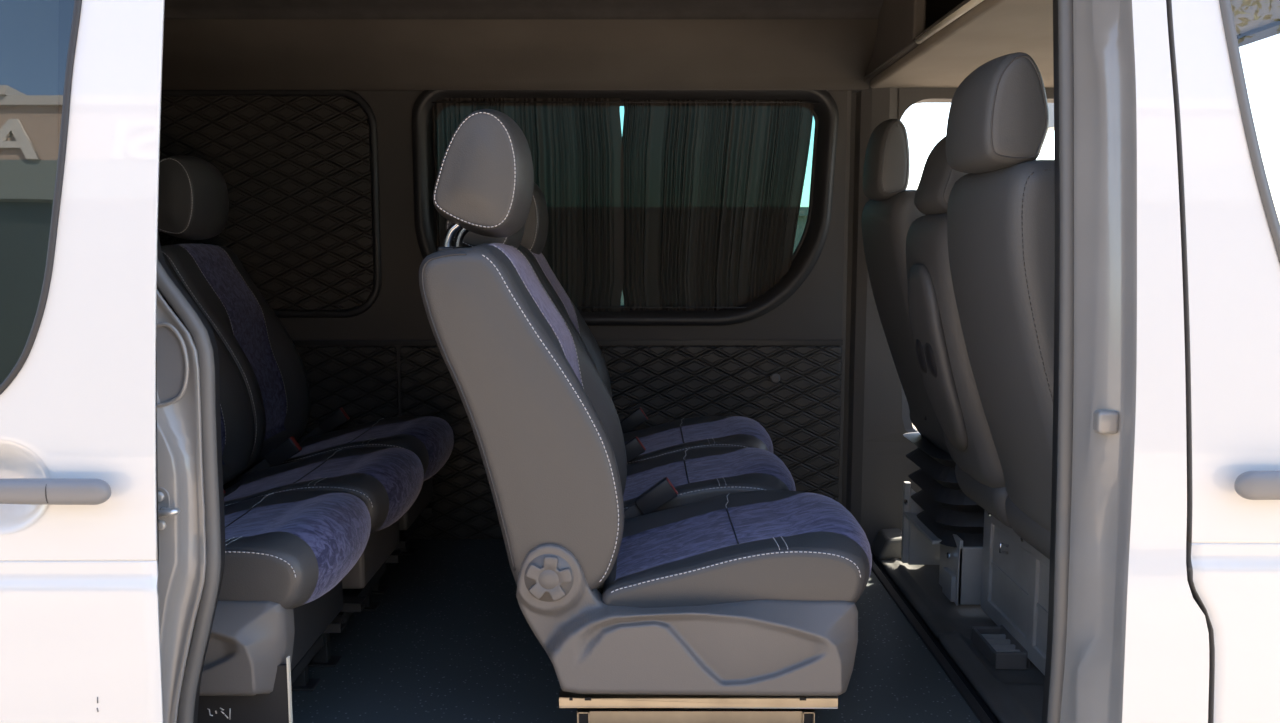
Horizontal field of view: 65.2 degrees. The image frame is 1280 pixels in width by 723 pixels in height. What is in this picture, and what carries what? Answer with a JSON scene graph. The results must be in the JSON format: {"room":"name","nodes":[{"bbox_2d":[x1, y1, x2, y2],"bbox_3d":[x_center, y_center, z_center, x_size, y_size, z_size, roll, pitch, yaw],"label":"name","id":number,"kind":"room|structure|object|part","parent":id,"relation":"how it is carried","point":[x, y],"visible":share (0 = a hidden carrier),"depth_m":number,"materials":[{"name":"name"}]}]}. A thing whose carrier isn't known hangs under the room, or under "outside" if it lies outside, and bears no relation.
{"room":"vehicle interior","nodes":[
{"label":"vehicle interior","id":0,"kind":"room"},
{"bbox_2d":[157,231,224,722],"bbox_3d":[-1.509,0.016,1.625,1.682,1.695,0.328,0,7,0],"label":"door edge","id":1,"kind":"structure","parent":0,"point":[189,448],"depth_m":1.56,"materials":[{"name":"silver metal"}]},
{"bbox_2d":[158,487,179,529],"bbox_3d":[-0.718,0.226,1.501,0.065,0.072,0.044,0,7,0],"label":"door latch","id":2,"kind":"object","parent":1,"relation":"attached to","point":[163,495],"depth_m":1.50,"materials":[{"name":"silver metal"}]},
{"bbox_3d":[-0.730,0.224,1.515,0.042,0.072,0.015,0,7,0],"label":"striker plate","id":3,"kind":"part","parent":2,"relation":"part of","materials":[{"name":"silver metal"}]},
{"bbox_2d":[162,19,878,92],"bbox_3d":[-0.815,-0.937,3.061,3.070,0.186,0.247,0,7,0],"label":"trim panel","id":4,"kind":"object","parent":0,"point":[199,54],"visible":0.67,"depth_m":3.00,"materials":[{"name":"plastic"}]},
{"bbox_2d":[164,0,883,18],"bbox_3d":[-0.815,-0.984,2.236,3.070,0.225,1.390,0,7,0],"label":"ceiling","id":5,"kind":"structure","parent":0,"point":[173,9],"depth_m":2.90,"materials":[{"name":"fabric"}]},
{"bbox_2d":[278,91,846,538],"bbox_3d":[-0.840,-0.130,3.307,3.020,1.543,0.100,0,7,0],"label":"wall","id":6,"kind":"structure","parent":0,"point":[814,311],"depth_m":3.25,"materials":[{"name":"grey plastic"}]},
{"bbox_2d":[158,96,373,309],"bbox_3d":[-1.530,-0.505,3.209,1.339,0.680,0.011,0,7,0],"label":"trim","id":7,"kind":"structure","parent":6,"relation":"attached to","point":[295,170],"depth_m":3.20,"materials":[{"name":"black leather"}]},
{"bbox_2d":[161,90,381,317],"bbox_3d":[-1.529,-0.505,3.209,1.387,0.730,0.026,0,7,0],"label":"trim","id":8,"kind":"structure","parent":6,"relation":"attached to","point":[357,98],"depth_m":3.19,"materials":[{"name":"grey plastic"}]},
{"bbox_2d":[238,346,398,477],"bbox_3d":[-1.562,0.270,3.297,1.536,0.643,0.015,0,7,0],"label":"trim","id":9,"kind":"structure","parent":6,"relation":"attached to","point":[362,381],"depth_m":3.27,"materials":[{"name":"black leather"}]},
{"bbox_2d":[292,340,842,344],"bbox_3d":[-0.845,-0.062,3.261,3.010,0.016,0.008,0,7,0],"label":"trim","id":10,"kind":"structure","parent":6,"relation":"attached to","point":[296,342],"depth_m":3.26,"materials":[{"name":"grey plastic"}]},
{"bbox_2d":[400,346,841,537],"bbox_3d":[-0.063,0.270,3.297,1.442,0.643,0.015,0,7,0],"label":"trim","id":11,"kind":"structure","parent":6,"relation":"attached to","point":[800,413],"depth_m":3.27,"materials":[{"name":"black leather"}]},
{"bbox_2d":[412,90,838,324],"bbox_3d":[-0.047,-0.504,3.252,1.354,0.768,0.100,0,7,0],"label":"window","id":12,"kind":"structure","parent":6,"relation":"in","point":[814,218],"depth_m":3.22,"materials":[{"name":"grey plastic"}]},
{"bbox_2d":[432,102,818,102],"bbox_3d":[-0.047,-0.827,3.190,1.274,0.004,0.004,0,7,0],"label":"curtain rod","id":13,"kind":"object","parent":12,"relation":"attached to","point":[432,102],"visible":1,"depth_m":3.19,"materials":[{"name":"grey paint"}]},
{"bbox_2d":[432,98,622,311],"bbox_3d":[-0.360,-0.503,3.244,0.613,0.685,0.029,0,7,0],"label":"curtain","id":14,"kind":"object","parent":13,"relation":"hanging from","point":[576,149],"visible":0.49,"depth_m":3.23,"materials":[{"name":"black fabric"}]},
{"bbox_2d":[622,99,813,310],"bbox_3d":[0.250,-0.506,3.266,0.625,0.685,0.032,0,7,0],"label":"curtain","id":15,"kind":"object","parent":13,"relation":"hanging from","point":[712,192],"visible":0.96,"depth_m":3.26,"materials":[{"name":"black fabric"}]},
{"bbox_2d":[576,307,746,307],"bbox_3d":[-0.047,-0.176,3.265,1.274,0.004,0.004,0,7,0],"label":"curtain rod","id":16,"kind":"object","parent":12,"relation":"attached to","point":[576,307],"visible":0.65,"depth_m":3.26,"materials":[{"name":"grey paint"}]},
{"bbox_3d":[-0.047,-0.510,3.298,1.250,0.665,0.001,0,7,0],"label":"glass","id":17,"kind":"part","parent":12,"relation":"part of","materials":[{"name":"glass"}]},
{"bbox_2d":[770,373,779,382],"bbox_3d":[0.441,0.054,3.261,0.034,0.034,0.010,0,7,0],"label":"round cap","id":18,"kind":"object","parent":6,"relation":"attached to","point":[774,378],"visible":1,"depth_m":3.26,"materials":[{"name":"grey plastic"}]},
{"bbox_2d":[871,528,901,558],"bbox_3d":[0.815,0.580,3.189,0.132,0.071,0.120,0,7,0],"label":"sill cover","id":19,"kind":"structure","parent":6,"relation":"attached to","point":[887,544],"depth_m":3.14,"materials":[{"name":"plastic"}]},
{"bbox_2d":[871,560,992,722],"bbox_3d":[0.711,0.695,2.482,0.022,0.016,1.670,0,7,0],"label":"trim","id":20,"kind":"structure","parent":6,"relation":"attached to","point":[957,682],"depth_m":2.40,"materials":[{"name":"grey paint"}]},
{"bbox_2d":[292,539,997,722],"bbox_3d":[-0.200,0.722,2.485,4.300,0.060,1.830,0,7,0],"label":"floor","id":21,"kind":"structure","parent":0,"point":[449,639],"depth_m":2.36,"materials":[{"name":"carpet"}]},
{"bbox_2d":[197,489,370,722],"bbox_3d":[-0.991,0.131,1.979,0.845,1.231,0.521,0,7,0],"label":"passenger seat","id":22,"kind":"object","parent":21,"relation":"on","point":[288,555],"visible":0.37,"depth_m":1.82,"materials":[{"name":"blue fabric"}]},
{"bbox_3d":[-0.756,0.659,1.827,0.235,0.218,0.007,0,7,0],"label":"panel","id":23,"kind":"part","parent":22,"relation":"part of","materials":[{"name":"grey paint"}]},
{"bbox_2d":[218,490,356,608],"bbox_3d":[-0.842,0.386,2.028,0.495,0.170,0.456,0,7,0],"label":"cushion","id":24,"kind":"object","parent":22,"relation":"on","point":[281,548],"depth_m":1.86,"materials":[{"name":"blue fabric"}]},
{"bbox_3d":[-0.819,0.369,2.026,0.501,0.156,0.353,0,7,0],"label":"velour panel","id":25,"kind":"part","parent":22,"relation":"part of","materials":[{"name":"fabric"}]},
{"bbox_3d":[-0.758,0.674,2.220,0.080,0.098,0.055,0,7,0],"label":"leg","id":26,"kind":"part","parent":22,"relation":"part of","materials":[{"name":"grey paint"}]},
{"bbox_3d":[-0.913,0.582,2.214,0.512,0.022,0.046,0,7,0],"label":"slide rail","id":27,"kind":"part","parent":22,"relation":"part of","materials":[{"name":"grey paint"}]},
{"bbox_2d":[163,254,423,666],"bbox_3d":[-0.981,0.072,2.486,0.845,1.231,0.471,0,7,0],"label":"passenger seat","id":28,"kind":"object","parent":21,"relation":"on","point":[388,480],"visible":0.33,"depth_m":2.53,"materials":[{"name":"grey fabric"}]},
{"bbox_3d":[-1.219,0.035,2.476,0.362,0.651,0.458,0,7,0],"label":"backrest","id":29,"kind":"part","parent":28,"relation":"part of","materials":[{"name":"fabric"}]},
{"bbox_3d":[-1.188,-0.002,2.471,0.204,0.576,0.249,0,7,0],"label":"velour panel","id":30,"kind":"part","parent":28,"relation":"part of","materials":[{"name":"blue fabric"}]},
{"bbox_3d":[-1.155,0.309,2.736,0.143,0.177,0.010,0,7,0],"label":"hinge plate","id":31,"kind":"part","parent":28,"relation":"part of","materials":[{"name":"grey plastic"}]},
{"bbox_2d":[224,447,397,532],"bbox_3d":[-0.832,0.330,2.510,0.495,0.170,0.456,0,7,0],"label":"cushion","id":32,"kind":"object","parent":28,"relation":"on","point":[370,474],"depth_m":2.46,"materials":[{"name":"blue fabric"}]},
{"bbox_3d":[-0.809,0.313,2.508,0.501,0.156,0.353,0,7,0],"label":"velour panel","id":33,"kind":"part","parent":28,"relation":"part of","materials":[{"name":"fabric"}]},
{"bbox_3d":[-0.748,0.659,2.345,0.080,0.098,0.055,0,7,0],"label":"leg","id":34,"kind":"part","parent":28,"relation":"part of","materials":[{"name":"grey paint"}]},
{"bbox_3d":[-0.903,0.568,2.338,0.512,0.022,0.046,0,7,0],"label":"slide rail","id":35,"kind":"part","parent":28,"relation":"part of","materials":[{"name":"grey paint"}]},
{"bbox_3d":[-0.748,0.618,2.702,0.080,0.098,0.055,0,7,0],"label":"leg","id":36,"kind":"part","parent":28,"relation":"part of","materials":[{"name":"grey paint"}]},
{"bbox_3d":[-0.903,0.526,2.696,0.512,0.022,0.046,0,7,0],"label":"slide rail","id":37,"kind":"part","parent":28,"relation":"part of","materials":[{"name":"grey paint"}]},
{"bbox_2d":[158,155,453,593],"bbox_3d":[-0.991,0.016,2.969,0.845,1.231,0.471,0,7,0],"label":"passenger seat","id":38,"kind":"object","parent":21,"relation":"on","point":[193,202],"visible":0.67,"depth_m":2.91,"materials":[{"name":"blue fabric"}]},
{"bbox_3d":[-1.367,-0.357,2.862,0.058,0.110,0.017,0,7,0],"label":"headrest post","id":39,"kind":"part","parent":38,"relation":"part of","materials":[{"name":"black metal"}]},
{"bbox_3d":[-1.367,-0.370,2.977,0.058,0.110,0.017,0,7,0],"label":"headrest post","id":40,"kind":"part","parent":38,"relation":"part of","materials":[{"name":"black metal"}]},
{"bbox_3d":[-1.198,-0.058,2.955,0.204,0.576,0.249,0,7,0],"label":"velour panel","id":41,"kind":"part","parent":38,"relation":"part of","materials":[{"name":"fabric"}]},
{"bbox_3d":[-1.229,-0.022,2.959,0.362,0.651,0.458,0,7,0],"label":"backrest","id":42,"kind":"part","parent":38,"relation":"part of","materials":[{"name":"blue fabric"}]},
{"bbox_2d":[280,416,428,480],"bbox_3d":[-0.842,0.274,2.994,0.495,0.170,0.456,0,7,0],"label":"cushion","id":43,"kind":"object","parent":38,"relation":"on","point":[411,433],"depth_m":3.00,"materials":[{"name":"blue fabric"}]},
{"bbox_3d":[-0.819,0.256,2.992,0.501,0.156,0.353,0,7,0],"label":"velour panel","id":44,"kind":"part","parent":38,"relation":"part of","materials":[{"name":"fabric"}]},
{"bbox_3d":[-0.758,0.603,2.828,0.080,0.098,0.055,0,7,0],"label":"leg","id":45,"kind":"part","parent":38,"relation":"part of","materials":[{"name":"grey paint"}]},
{"bbox_3d":[-0.913,0.511,2.822,0.512,0.022,0.046,0,7,0],"label":"slide rail","id":46,"kind":"part","parent":38,"relation":"part of","materials":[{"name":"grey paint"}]},
{"bbox_3d":[-0.758,0.561,3.186,0.080,0.098,0.055,0,7,0],"label":"leg","id":47,"kind":"part","parent":38,"relation":"part of","materials":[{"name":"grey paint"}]},
{"bbox_3d":[-0.913,0.469,3.180,0.512,0.022,0.046,0,7,0],"label":"slide rail","id":48,"kind":"part","parent":38,"relation":"part of","materials":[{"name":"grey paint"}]},
{"bbox_2d":[446,220,795,591],"bbox_3d":[-0.041,0.095,2.488,0.845,1.186,0.471,0,7,0],"label":"passenger seat","id":49,"kind":"object","parent":21,"relation":"on","point":[697,474],"visible":0.16,"depth_m":2.44,"materials":[{"name":"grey fabric"}]},
{"bbox_2d":[623,447,789,514],"bbox_3d":[0.108,0.330,2.510,0.495,0.170,0.456,0,7,0],"label":"cushion","id":50,"kind":"object","parent":49,"relation":"on","point":[697,474],"depth_m":2.46,"materials":[{"name":"blue fabric"}]},
{"bbox_3d":[0.131,0.313,2.508,0.501,0.156,0.353,0,7,0],"label":"velour panel","id":51,"kind":"part","parent":49,"relation":"part of","materials":[{"name":"fabric"}]},
{"bbox_2d":[517,182,772,593],"bbox_3d":[-0.031,0.046,2.973,0.845,1.171,0.471,0,7,0],"label":"passenger seat","id":52,"kind":"object","parent":21,"relation":"on","point":[683,434],"visible":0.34,"depth_m":2.90,"materials":[{"name":"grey fabric"}]},
{"bbox_3d":[-0.238,-0.058,2.955,0.204,0.576,0.249,0,7,0],"label":"velour panel","id":53,"kind":"part","parent":52,"relation":"part of","materials":[{"name":"fabric"}]},
{"bbox_3d":[-0.269,-0.022,2.959,0.362,0.651,0.458,0,7,0],"label":"backrest","id":54,"kind":"part","parent":52,"relation":"part of","materials":[{"name":"fabric"}]},
{"bbox_2d":[623,416,767,464],"bbox_3d":[0.118,0.274,2.994,0.495,0.170,0.456,0,7,0],"label":"cushion","id":55,"kind":"object","parent":52,"relation":"on","point":[683,434],"depth_m":2.96,"materials":[{"name":"blue fabric"}]},
{"bbox_3d":[0.141,0.256,2.992,0.501,0.156,0.353,0,7,0],"label":"velour panel","id":56,"kind":"part","parent":52,"relation":"part of","materials":[{"name":"fabric"}]},
{"bbox_2d":[419,109,871,722],"bbox_3d":[0.029,0.131,1.979,0.845,1.231,0.521,0,7,0],"label":"passenger seat","id":57,"kind":"object","parent":21,"relation":"on","point":[740,607],"visible":1,"depth_m":1.79,"materials":[{"name":"grey leather"}]},
{"bbox_3d":[-0.347,-0.244,1.897,0.058,0.110,0.017,0,7,0],"label":"headrest post","id":58,"kind":"part","parent":57,"relation":"part of","materials":[{"name":"silver metal"}]},
{"bbox_3d":[-0.347,-0.258,2.012,0.058,0.110,0.017,0,7,0],"label":"headrest post","id":59,"kind":"part","parent":57,"relation":"part of","materials":[{"name":"silver metal"}]},
{"bbox_3d":[-0.209,0.091,1.994,0.362,0.651,0.458,0,7,0],"label":"backrest","id":60,"kind":"part","parent":57,"relation":"part of","materials":[{"name":"grey leather"}]},
{"bbox_3d":[-0.178,0.054,1.990,0.204,0.576,0.249,0,7,0],"label":"velour panel","id":61,"kind":"part","parent":57,"relation":"part of","materials":[{"name":"fabric"}]},
{"bbox_3d":[0.107,0.624,1.857,0.512,0.022,0.046,0,7,0],"label":"slide rail","id":62,"kind":"part","parent":57,"relation":"part of","materials":[{"name":"metal"}]},
{"bbox_2d":[602,490,869,607],"bbox_3d":[0.178,0.386,2.028,0.495,0.170,0.456,0,7,0],"label":"cushion","id":63,"kind":"object","parent":57,"relation":"on","point":[781,548],"depth_m":1.84,"materials":[{"name":"blue fabric"}]},
{"bbox_3d":[0.201,0.369,2.026,0.501,0.156,0.353,0,7,0],"label":"velour panel","id":64,"kind":"part","parent":57,"relation":"part of","materials":[{"name":"fabric"}]},
{"bbox_2d":[870,546,1044,722],"bbox_3d":[1.246,0.702,2.488,0.988,0.044,1.580,0,7,0],"label":"floor mat","id":65,"kind":"object","parent":21,"relation":"on","point":[1011,696],"visible":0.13,"depth_m":2.46,"materials":[{"name":"rubber"}]},
{"bbox_2d":[862,119,984,605],"bbox_3d":[0.981,-0.008,2.808,0.742,1.297,0.428,0,7,0],"label":"seat","id":66,"kind":"object","parent":65,"relation":"on","point":[942,526],"visible":0.49,"depth_m":2.71,"materials":[{"name":"grey leather"}]},
{"bbox_3d":[0.819,-0.110,2.799,0.354,0.728,0.422,0,7,0],"label":"backrest","id":67,"kind":"part","parent":66,"relation":"part of","materials":[{"name":"grey leather"}]},
{"bbox_3d":[0.809,0.489,3.042,0.018,0.250,0.020,0,7,0],"label":"stand post","id":68,"kind":"part","parent":66,"relation":"part of","materials":[{"name":"grey metal"}]},
{"bbox_2d":[910,414,946,446],"bbox_3d":[1.081,0.182,2.830,0.538,0.122,0.424,0,7,0],"label":"cushion","id":69,"kind":"object","parent":66,"relation":"on","point":[930,433],"depth_m":2.82,"materials":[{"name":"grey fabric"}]},
{"bbox_3d":[1.026,0.558,2.767,0.347,0.180,0.172,0,7,0],"label":"stand plate","id":70,"kind":"part","parent":66,"relation":"part of","materials":[{"name":"grey paint"}]},
{"bbox_2d":[970,625,1030,669],"bbox_3d":[0.873,0.691,2.426,0.086,0.045,0.176,0,7,0],"label":"box","id":71,"kind":"object","parent":65,"relation":"on","point":[1003,651],"visible":1,"depth_m":2.41,"materials":[{"name":"grey plastic"}]},
{"bbox_2d":[981,510,1049,675],"bbox_3d":[1.065,0.557,2.225,0.363,0.301,0.852,0,7,0],"label":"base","id":72,"kind":"object","parent":65,"relation":"on","point":[1015,575],"visible":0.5,"depth_m":2.42,"materials":[{"name":"grey paint"}]},
{"bbox_2d":[906,136,1011,527],"bbox_3d":[0.982,-0.074,2.350,0.696,0.914,0.330,0,7,0],"label":"seat","id":73,"kind":"object","parent":72,"relation":"on","point":[946,372],"visible":0.49,"depth_m":2.25,"materials":[{"name":"grey leather"}]},
{"bbox_3d":[0.790,-0.031,2.355,0.292,0.640,0.330,0,7,0],"label":"backrest","id":74,"kind":"part","parent":73,"relation":"part of","materials":[{"name":"grey leather"}]},
{"bbox_2d":[955,464,1011,527],"bbox_3d":[1.063,0.309,2.394,0.533,0.142,0.330,0,7,0],"label":"cushion","id":75,"kind":"object","parent":73,"relation":"on","point":[990,493],"depth_m":2.28,"materials":[{"name":"grey fabric"}]},
{"bbox_2d":[946,52,1054,559],"bbox_3d":[0.965,-0.071,1.955,0.730,0.999,0.417,0,7,0],"label":"seat","id":76,"kind":"object","parent":72,"relation":"on","point":[1001,213],"visible":0.6,"depth_m":1.82,"materials":[{"name":"grey leather"}]},
{"bbox_2d":[1005,496,1049,559],"bbox_3d":[1.063,0.354,2.005,0.533,0.142,0.415,0,7,0],"label":"cushion","id":77,"kind":"object","parent":76,"relation":"on","point":[1029,520],"depth_m":2.04,"materials":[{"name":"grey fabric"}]},
{"bbox_3d":[0.917,0.561,2.226,0.005,0.220,0.752,0,7,0],"label":"panel","id":78,"kind":"part","parent":72,"relation":"part of","materials":[{"name":"grey paint"}]},
{"bbox_2d":[838,87,921,545],"bbox_3d":[0.824,-0.187,3.250,0.331,1.670,0.100,0,7,0],"label":"pillar","id":79,"kind":"structure","parent":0,"point":[874,466],"depth_m":3.25,"materials":[{"name":"grey plastic"}]},
{"bbox_2d":[898,0,1053,119],"bbox_3d":[1.167,-0.918,3.165,0.865,0.481,0.100,0,7,0],"label":"wall","id":80,"kind":"structure","parent":0,"point":[908,97],"depth_m":3.13,"materials":[{"name":"grey"}]},
{"bbox_2d":[863,0,970,80],"bbox_3d":[0.712,-0.925,2.353,0.040,0.280,1.648,0,7,0],"label":"trim","id":81,"kind":"structure","parent":80,"relation":"attached to","point":[900,22],"depth_m":2.73,"materials":[{"name":"plastic"}]},
{"bbox_2d":[915,0,983,43],"bbox_3d":[0.710,-0.781,2.245,0.020,0.024,0.600,0,7,0],"label":"rail","id":82,"kind":"object","parent":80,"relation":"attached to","point":[971,4],"visible":0.84,"depth_m":2.28,"materials":[{"name":"beige plastic"}]},
{"bbox_2d":[1048,103,1053,130],"bbox_3d":[1.488,-0.050,3.712,0.090,1.810,1.000,-3,7,-24],"label":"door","id":83,"kind":"structure","parent":80,"relation":"in","point":[1050,105],"depth_m":3.58,"materials":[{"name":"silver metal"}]},
{"bbox_2d":[870,0,1279,87],"bbox_3d":[1.071,-0.780,2.335,0.698,0.032,1.700,0,7,0],"label":"ceiling","id":84,"kind":"structure","parent":0,"point":[992,29],"depth_m":2.41,"materials":[{"name":"plastic"}]},
{"bbox_2d":[1042,0,1208,722],"bbox_3d":[0.782,0.019,1.645,0.215,1.735,0.367,0,7,0],"label":"pillar","id":85,"kind":"structure","parent":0,"point":[1128,635],"depth_m":1.53,"materials":[{"name":"white metal"}]},
{"bbox_3d":[0.788,0.011,1.712,0.204,1.735,0.231,0,7,0],"label":"trim","id":86,"kind":"part","parent":85,"relation":"part of","materials":[{"name":"grey plastic"}]},
{"bbox_2d":[1237,20,1279,46],"bbox_3d":[1.430,-0.909,2.341,0.060,0.308,1.740,0,7,0],"label":"wall","id":87,"kind":"structure","parent":0,"point":[1272,29],"depth_m":2.29,"materials":[{"name":"paint"}]},
{"bbox_3d":[1.099,-0.920,1.517,0.798,0.374,0.088,0,7,0],"label":"wall","id":88,"kind":"structure","parent":0,"visible":0},
{"bbox_2d":[1166,0,1279,722],"bbox_3d":[1.384,0.226,1.556,1.193,1.982,0.192,0,7,0],"label":"front door","id":89,"kind":"structure","parent":88,"relation":"in","point":[1230,225],"depth_m":1.49,"materials":[{"name":"white paint"}]},
{"bbox_3d":[1.003,0.182,1.468,0.260,0.043,0.026,0,7,0],"label":"handle","id":90,"kind":"part","parent":89,"relation":"part of","materials":[{"name":"grey plastic"}]},
{"bbox_3d":[-1.632,0.221,1.557,1.536,2.050,0.146,0,7,0],"label":"wall","id":91,"kind":"structure","parent":0,"visible":0},
{"bbox_2d":[0,0,164,722],"bbox_3d":[-1.342,0.251,1.475,1.356,1.950,0.194,0,7,0],"label":"sliding door","id":92,"kind":"structure","parent":91,"relation":"in","point":[81,80],"depth_m":1.40,"materials":[{"name":"white paint"}]},
{"bbox_2d":[0,439,49,534],"bbox_3d":[-0.908,0.175,1.425,0.158,0.136,0.036,0,7,0],"label":"door handle recess","id":93,"kind":"object","parent":92,"relation":"on","point":[19,458],"depth_m":1.41,"materials":[{"name":"white paint"}]},
{"bbox_3d":[-0.912,0.180,1.383,0.360,0.036,0.026,0,7,0],"label":"handle","id":94,"kind":"part","parent":92,"relation":"part of","materials":[{"name":"grey plastic"}]}
]}

